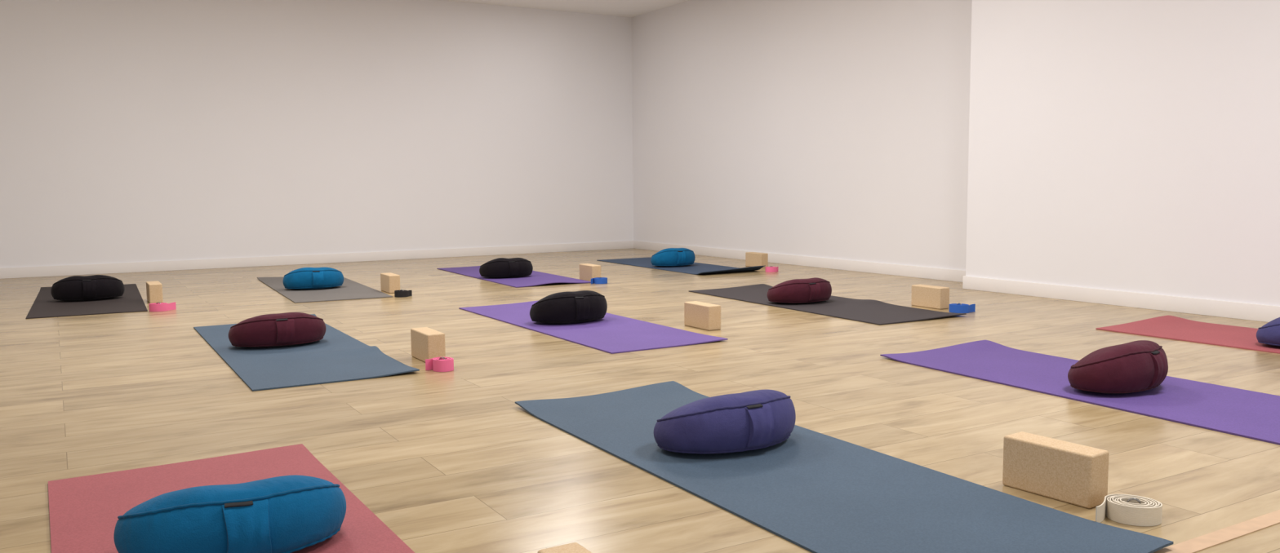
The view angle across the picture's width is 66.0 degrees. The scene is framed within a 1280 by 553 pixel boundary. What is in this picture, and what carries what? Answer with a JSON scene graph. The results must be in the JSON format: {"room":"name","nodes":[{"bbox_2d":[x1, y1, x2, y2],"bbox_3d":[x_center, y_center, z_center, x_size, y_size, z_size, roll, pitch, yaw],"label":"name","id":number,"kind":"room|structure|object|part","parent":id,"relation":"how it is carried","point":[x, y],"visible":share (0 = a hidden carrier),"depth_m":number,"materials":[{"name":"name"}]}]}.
{"room":"exercise studio","nodes":[
{"label":"exercise studio","id":0,"kind":"room"},
{"bbox_2d":[0,0,633,268],"bbox_3d":[-3.862,-1.333,8.628,9.018,2.729,0.150,-4,6,-31],"label":"wall","id":1,"kind":"structure","parent":0,"point":[131,131],"depth_m":9.00,"materials":[{"name":"paint"}]},
{"bbox_2d":[0,240,633,279],"bbox_3d":[-3.809,-0.110,8.674,8.718,0.085,0.013,-4,6,-31],"label":"baseboard","id":2,"kind":"structure","parent":1,"relation":"attached to","point":[138,267],"depth_m":9.03,"materials":[{"name":"paint"}]},
{"bbox_2d":[444,0,688,17],"bbox_3d":[-0.659,-2.151,3.146,8.718,0.120,12.385,-4,6,-31],"label":"ceiling","id":3,"kind":"structure","parent":0,"point":[626,8],"depth_m":9.91,"materials":[{"name":"paint"}]},
{"bbox_2d":[0,248,1279,552],"bbox_3d":[-0.636,0.457,3.393,8.718,0.100,12.385,-4,6,-31],"label":"floor","id":4,"kind":"structure","parent":0,"point":[449,462],"depth_m":3.29,"materials":[{"name":"brown wood"}]},
{"bbox_2d":[25,284,147,319],"bbox_3d":[-3.574,0.140,6.386,0.604,0.015,1.826,-3,6,-29],"label":"yoga mat","id":5,"kind":"object","parent":4,"relation":"on","point":[44,306],"visible":0.66,"depth_m":5.98,"materials":[{"name":"grey rubber"}]},
{"bbox_2d":[50,275,124,301],"bbox_3d":[-3.528,0.069,6.295,0.415,0.162,0.265,-3,6,-29],"label":"cushion","id":6,"kind":"object","parent":5,"relation":"on","point":[95,287],"visible":1,"depth_m":6.20,"materials":[{"name":"black fabric"}]},
{"bbox_3d":[-3.468,0.079,6.202,0.078,0.117,0.040,-3,6,-29],"label":"carry handle","id":7,"kind":"part","parent":6,"relation":"part of","materials":[{"name":"black fabric"}]},
{"bbox_2d":[146,281,163,303],"bbox_3d":[-3.068,0.099,6.222,0.075,0.120,0.220,-4,6,-31],"label":"block","id":8,"kind":"object","parent":4,"relation":"on","point":[153,289],"visible":0.95,"depth_m":6.13,"materials":[{"name":"beige wood"}]},
{"bbox_2d":[148,302,176,311],"bbox_3d":[-2.797,0.175,5.759,0.137,0.050,0.081,-2,6,-13],"label":"strap","id":9,"kind":"object","parent":4,"relation":"on","point":[157,307],"visible":1,"depth_m":5.73,"materials":[{"name":"fabric"}]},
{"bbox_2d":[48,444,414,552],"bbox_3d":[-0.714,0.554,1.791,0.604,0.009,1.826,-4,6,-31],"label":"yoga mat","id":10,"kind":"object","parent":4,"relation":"on","point":[84,512],"visible":0.6,"depth_m":2.30,"materials":[{"name":"red rubber"}]},
{"bbox_2d":[113,475,346,552],"bbox_3d":[-0.787,0.464,1.920,0.424,0.154,0.267,-3,6,-28],"label":"cushion","id":11,"kind":"object","parent":10,"relation":"on","point":[285,514],"visible":1,"depth_m":1.82,"materials":[{"name":"teal fabric"}]},
{"bbox_3d":[-0.727,0.474,1.824,0.082,0.114,0.037,-3,6,-28],"label":"carry handle","id":12,"kind":"part","parent":11,"relation":"part of","materials":[{"name":"blue fabric"}]},
{"bbox_2d":[193,314,419,391],"bbox_3d":[-1.565,0.304,4.406,0.604,0.027,1.826,-4,6,-30],"label":"yoga mat","id":13,"kind":"object","parent":4,"relation":"on","point":[338,357],"visible":0.68,"depth_m":4.02,"materials":[{"name":"rubber"}]},
{"bbox_2d":[228,312,325,347],"bbox_3d":[-1.625,0.234,4.432,0.421,0.151,0.268,-4,6,-30],"label":"cushion","id":14,"kind":"object","parent":13,"relation":"on","point":[287,329],"visible":1,"depth_m":4.33,"materials":[{"name":"red fabric"}]},
{"bbox_3d":[-1.563,0.244,4.340,0.080,0.112,0.040,-4,6,-30],"label":"carry handle","id":15,"kind":"part","parent":14,"relation":"part of","materials":[{"name":"red fabric"}]},
{"bbox_2d":[257,276,392,303],"bbox_3d":[-2.289,0.070,7.012,0.604,0.013,1.826,-3,6,-28],"label":"yoga mat","id":16,"kind":"object","parent":4,"relation":"on","point":[349,290],"visible":0.59,"depth_m":6.61,"materials":[{"name":"grey rubber"}]},
{"bbox_2d":[282,267,343,289],"bbox_3d":[-2.267,0.008,6.853,0.410,0.155,0.260,-3,6,-28],"label":"cushion","id":17,"kind":"object","parent":16,"relation":"on","point":[304,278],"visible":1,"depth_m":6.75,"materials":[{"name":"teal fabric"}]},
{"bbox_3d":[-2.210,0.016,6.760,0.077,0.110,0.040,-3,6,-28],"label":"carry handle","id":18,"kind":"part","parent":17,"relation":"part of","materials":[{"name":"blue fabric"}]},
{"bbox_2d":[380,272,399,293],"bbox_3d":[-1.693,0.043,6.678,0.075,0.120,0.220,-4,6,-30],"label":"block","id":19,"kind":"object","parent":4,"relation":"on","point":[389,282],"visible":0.86,"depth_m":6.59,"materials":[{"name":"beige wood"}]},
{"bbox_2d":[394,289,412,297],"bbox_3d":[-1.537,0.107,6.376,0.103,0.046,0.083,-1,5,-1],"label":"strap","id":20,"kind":"object","parent":4,"relation":"on","point":[401,293],"visible":1,"depth_m":6.35,"materials":[{"name":"fabric"}]},
{"bbox_2d":[410,327,445,362],"bbox_3d":[-0.877,0.284,4.070,0.075,0.120,0.220,-4,6,-31],"label":"block","id":21,"kind":"object","parent":4,"relation":"on","point":[427,343],"visible":0.76,"depth_m":3.99,"materials":[{"name":"beige wood"}]},
{"bbox_2d":[425,357,453,372],"bbox_3d":[-0.774,0.339,3.839,0.099,0.052,0.079,3,6,29],"label":"strap","id":22,"kind":"object","parent":4,"relation":"on","point":[436,364],"visible":1,"depth_m":3.81,"materials":[{"name":"fabric"}]},
{"bbox_2d":[436,266,591,288],"bbox_3d":[-1.039,-0.020,7.804,0.604,0.021,1.826,-3,6,-29],"label":"yoga mat","id":23,"kind":"object","parent":4,"relation":"on","point":[536,278],"visible":0.72,"depth_m":7.45,"materials":[{"name":"purple rubber"}]},
{"bbox_2d":[479,257,533,278],"bbox_3d":[-1.022,-0.072,7.578,0.423,0.155,0.271,-3,6,-29],"label":"cushion","id":24,"kind":"object","parent":23,"relation":"on","point":[500,268],"visible":1,"depth_m":7.47,"materials":[{"name":"black fabric"}]},
{"bbox_3d":[-0.959,-0.059,7.483,0.081,0.110,0.040,-3,6,-29],"label":"carry handle","id":25,"kind":"part","parent":24,"relation":"part of","materials":[{"name":"black fabric"}]},
{"bbox_2d":[537,542,591,552],"bbox_3d":[-0.082,0.516,1.553,0.075,0.120,0.220,-4,6,-31],"label":"block","id":26,"kind":"object","parent":4,"relation":"on","point":[574,548],"visible":1,"depth_m":1.62,"materials":[{"name":"beige wood"}]},
{"bbox_2d":[579,263,600,281],"bbox_3d":[-0.370,-0.029,7.311,0.075,0.120,0.220,-4,6,-29],"label":"block","id":27,"kind":"object","parent":4,"relation":"on","point":[588,272],"visible":0.76,"depth_m":7.25,"materials":[{"name":"beige wood"}]},
{"bbox_2d":[458,300,728,354],"bbox_3d":[-0.327,0.233,5.103,0.604,0.015,1.826,-4,6,-31],"label":"yoga mat","id":28,"kind":"object","parent":4,"relation":"on","point":[612,334],"visible":0.73,"depth_m":4.76,"materials":[{"name":"purple rubber"}]},
{"bbox_2d":[529,290,607,324],"bbox_3d":[-0.357,0.153,5.097,0.424,0.165,0.274,-4,6,-31],"label":"cushion","id":29,"kind":"object","parent":28,"relation":"on","point":[582,306],"visible":1,"depth_m":4.98,"materials":[{"name":"black fabric"}]},
{"bbox_3d":[-0.293,0.164,5.002,0.081,0.123,0.039,-4,6,-31],"label":"carry handle","id":30,"kind":"part","parent":29,"relation":"part of","materials":[{"name":"black fabric"}]},
{"bbox_2d":[591,277,607,284],"bbox_3d":[-0.295,0.026,7.113,0.119,0.046,0.096,-1,5,-1],"label":"strap","id":31,"kind":"object","parent":4,"relation":"on","point":[597,280],"visible":1,"depth_m":7.08,"materials":[{"name":"fabric"}]},
{"bbox_2d":[597,257,764,275],"bbox_3d":[0.303,-0.119,8.564,0.604,0.050,1.826,-3,6,-29],"label":"yoga mat","id":32,"kind":"object","parent":4,"relation":"on","point":[695,268],"visible":0.8,"depth_m":8.29,"materials":[{"name":"rubber"}]},
{"bbox_2d":[650,248,695,266],"bbox_3d":[0.293,-0.169,8.438,0.411,0.162,0.260,-3,6,-29],"label":"cushion","id":33,"kind":"object","parent":32,"relation":"on","point":[669,257],"visible":1,"depth_m":8.33,"materials":[{"name":"teal fabric"}]},
{"bbox_3d":[0.350,-0.158,8.346,0.078,0.118,0.037,-3,6,-29],"label":"carry handle","id":34,"kind":"part","parent":33,"relation":"part of","materials":[{"name":"blue fabric"}]},
{"bbox_2d":[684,301,720,330],"bbox_3d":[0.310,0.195,4.901,0.075,0.120,0.220,-4,6,-31],"label":"block","id":35,"kind":"object","parent":4,"relation":"on","point":[704,316],"visible":1,"depth_m":4.84,"materials":[{"name":"beige wood"}]},
{"bbox_2d":[745,252,768,267],"bbox_3d":[0.992,-0.142,8.377,0.075,0.120,0.220,-4,6,-31],"label":"block","id":36,"kind":"object","parent":4,"relation":"on","point":[752,259],"visible":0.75,"depth_m":8.32,"materials":[{"name":"beige wood"}]},
{"bbox_2d":[765,266,777,272],"bbox_3d":[1.062,-0.061,7.909,0.110,0.046,0.076,-1,5,-1],"label":"strap","id":37,"kind":"object","parent":4,"relation":"on","point":[768,269],"visible":1,"depth_m":7.88,"materials":[{"name":"fabric"}]},
{"bbox_2d":[688,284,966,325],"bbox_3d":[1.026,0.147,5.871,0.604,0.017,1.826,-3,6,-29],"label":"yoga mat","id":38,"kind":"object","parent":4,"relation":"on","point":[867,311],"visible":0.77,"depth_m":5.59,"materials":[{"name":"grey rubber"}]},
{"bbox_2d":[767,277,831,303],"bbox_3d":[0.958,0.080,5.835,0.416,0.148,0.264,-3,6,-29],"label":"cushion","id":39,"kind":"object","parent":38,"relation":"on","point":[814,290],"visible":1,"depth_m":5.72,"materials":[{"name":"red fabric"}]},
{"bbox_3d":[1.016,0.091,5.739,0.079,0.107,0.038,-3,6,-29],"label":"carry handle","id":40,"kind":"part","parent":39,"relation":"part of","materials":[{"name":"red fabric"}]},
{"bbox_2d":[515,381,1173,552],"bbox_3d":[0.315,0.467,2.546,0.604,0.021,1.826,-4,6,-30],"label":"yoga mat","id":41,"kind":"object","parent":4,"relation":"on","point":[816,492],"visible":0.78,"depth_m":2.26,"materials":[{"name":"rubber"}]},
{"bbox_2d":[653,390,795,454],"bbox_3d":[0.248,0.384,2.670,0.428,0.154,0.267,-4,6,-33],"label":"cushion","id":42,"kind":"object","parent":41,"relation":"on","point":[752,420],"visible":1,"depth_m":2.56,"materials":[{"name":"fabric"}]},
{"bbox_3d":[0.313,0.394,2.578,0.079,0.115,0.039,-4,6,-33],"label":"carry handle","id":43,"kind":"part","parent":42,"relation":"part of","materials":[{"name":"purple fabric"}]},
{"bbox_2d":[911,284,949,309],"bbox_3d":[1.655,0.115,5.616,0.075,0.120,0.220,-4,6,-31],"label":"block","id":44,"kind":"object","parent":4,"relation":"on","point":[922,295],"visible":1,"depth_m":5.57,"materials":[{"name":"beige wood"}]},
{"bbox_2d":[949,303,975,313],"bbox_3d":[1.760,0.171,5.381,0.136,0.050,0.085,1,6,18],"label":"strap","id":45,"kind":"object","parent":4,"relation":"on","point":[953,308],"visible":1,"depth_m":5.36,"materials":[{"name":"fabric"}]},
{"bbox_2d":[1002,431,1109,509],"bbox_3d":[0.949,0.440,2.256,0.075,0.120,0.220,-4,7,-35],"label":"block","id":46,"kind":"object","parent":4,"relation":"on","point":[1068,473],"visible":0.91,"depth_m":2.22,"materials":[{"name":"beige wood"}]},
{"bbox_2d":[880,340,1279,445],"bbox_3d":[1.682,0.377,3.365,0.604,0.023,1.826,-3,6,-28],"label":"yoga mat","id":47,"kind":"object","parent":4,"relation":"on","point":[1255,415],"visible":0.86,"depth_m":3.30,"materials":[{"name":"purple rubber"}]},
{"bbox_2d":[1067,340,1168,394],"bbox_3d":[1.644,0.300,3.349,0.412,0.168,0.262,-5,7,-38],"label":"cushion","id":48,"kind":"object","parent":47,"relation":"on","point":[1140,366],"visible":1,"depth_m":3.23,"materials":[{"name":"red fabric"}]},
{"bbox_3d":[1.717,0.309,3.268,0.079,0.121,0.041,-5,7,-38],"label":"carry handle","id":49,"kind":"part","parent":48,"relation":"part of","materials":[{"name":"red fabric"}]},
{"bbox_2d":[1095,494,1162,526],"bbox_3d":[1.033,0.492,2.086,0.133,0.046,0.110,1,6,19],"label":"strap","id":50,"kind":"object","parent":4,"relation":"on","point":[1126,509],"visible":1,"depth_m":2.06,"materials":[{"name":"fabric"}]},
{"bbox_2d":[1095,315,1279,354],"bbox_3d":[2.924,0.296,4.112,0.604,0.021,1.826,-4,6,-31],"label":"yoga mat","id":51,"kind":"object","parent":4,"relation":"on","point":[1170,327],"visible":0.89,"depth_m":4.59,"materials":[{"name":"red rubber"}]},
{"bbox_2d":[1256,317,1279,346],"bbox_3d":[2.827,0.217,4.192,0.421,0.154,0.267,-4,6,-31],"label":"cushion","id":52,"kind":"object","parent":51,"relation":"on","point":[1268,334],"visible":1,"depth_m":4.12,"materials":[{"name":"fabric"}]},
{"bbox_2d":[1153,510,1279,552],"bbox_3d":[2.205,0.456,2.597,3.983,0.002,0.042,-4,6,-31],"label":"trim","id":53,"kind":"structure","parent":4,"relation":"on","point":[1195,545],"depth_m":1.99,"materials":[{"name":"beige wood"}]},
{"bbox_2d":[631,0,972,271],"bbox_3d":[3.159,-1.100,5.530,0.150,2.729,12.385,-4,6,-31],"label":"wall","id":54,"kind":"structure","parent":0,"point":[830,129],"depth_m":8.31,"materials":[{"name":"paint"}]},
{"bbox_2d":[633,240,965,282],"bbox_3d":[1.180,-0.167,8.804,0.013,0.085,4.873,-4,6,-31],"label":"baseboard","id":55,"kind":"structure","parent":54,"relation":"attached to","point":[943,274],"depth_m":8.11,"materials":[{"name":"paint"}]},
{"bbox_2d":[965,0,1279,306],"bbox_3d":[4.213,-0.889,3.316,0.322,2.509,7.486,-4,6,-31],"label":"wall","id":56,"kind":"structure","parent":0,"point":[1121,145],"depth_m":5.50,"materials":[{"name":"paint"}]},
{"bbox_2d":[962,275,1279,322],"bbox_3d":[4.076,0.326,3.351,0.013,0.085,7.499,-4,6,-31],"label":"baseboard","id":57,"kind":"structure","parent":56,"relation":"attached to","point":[1236,310],"depth_m":5.53,"materials":[{"name":"paint"}]}
]}

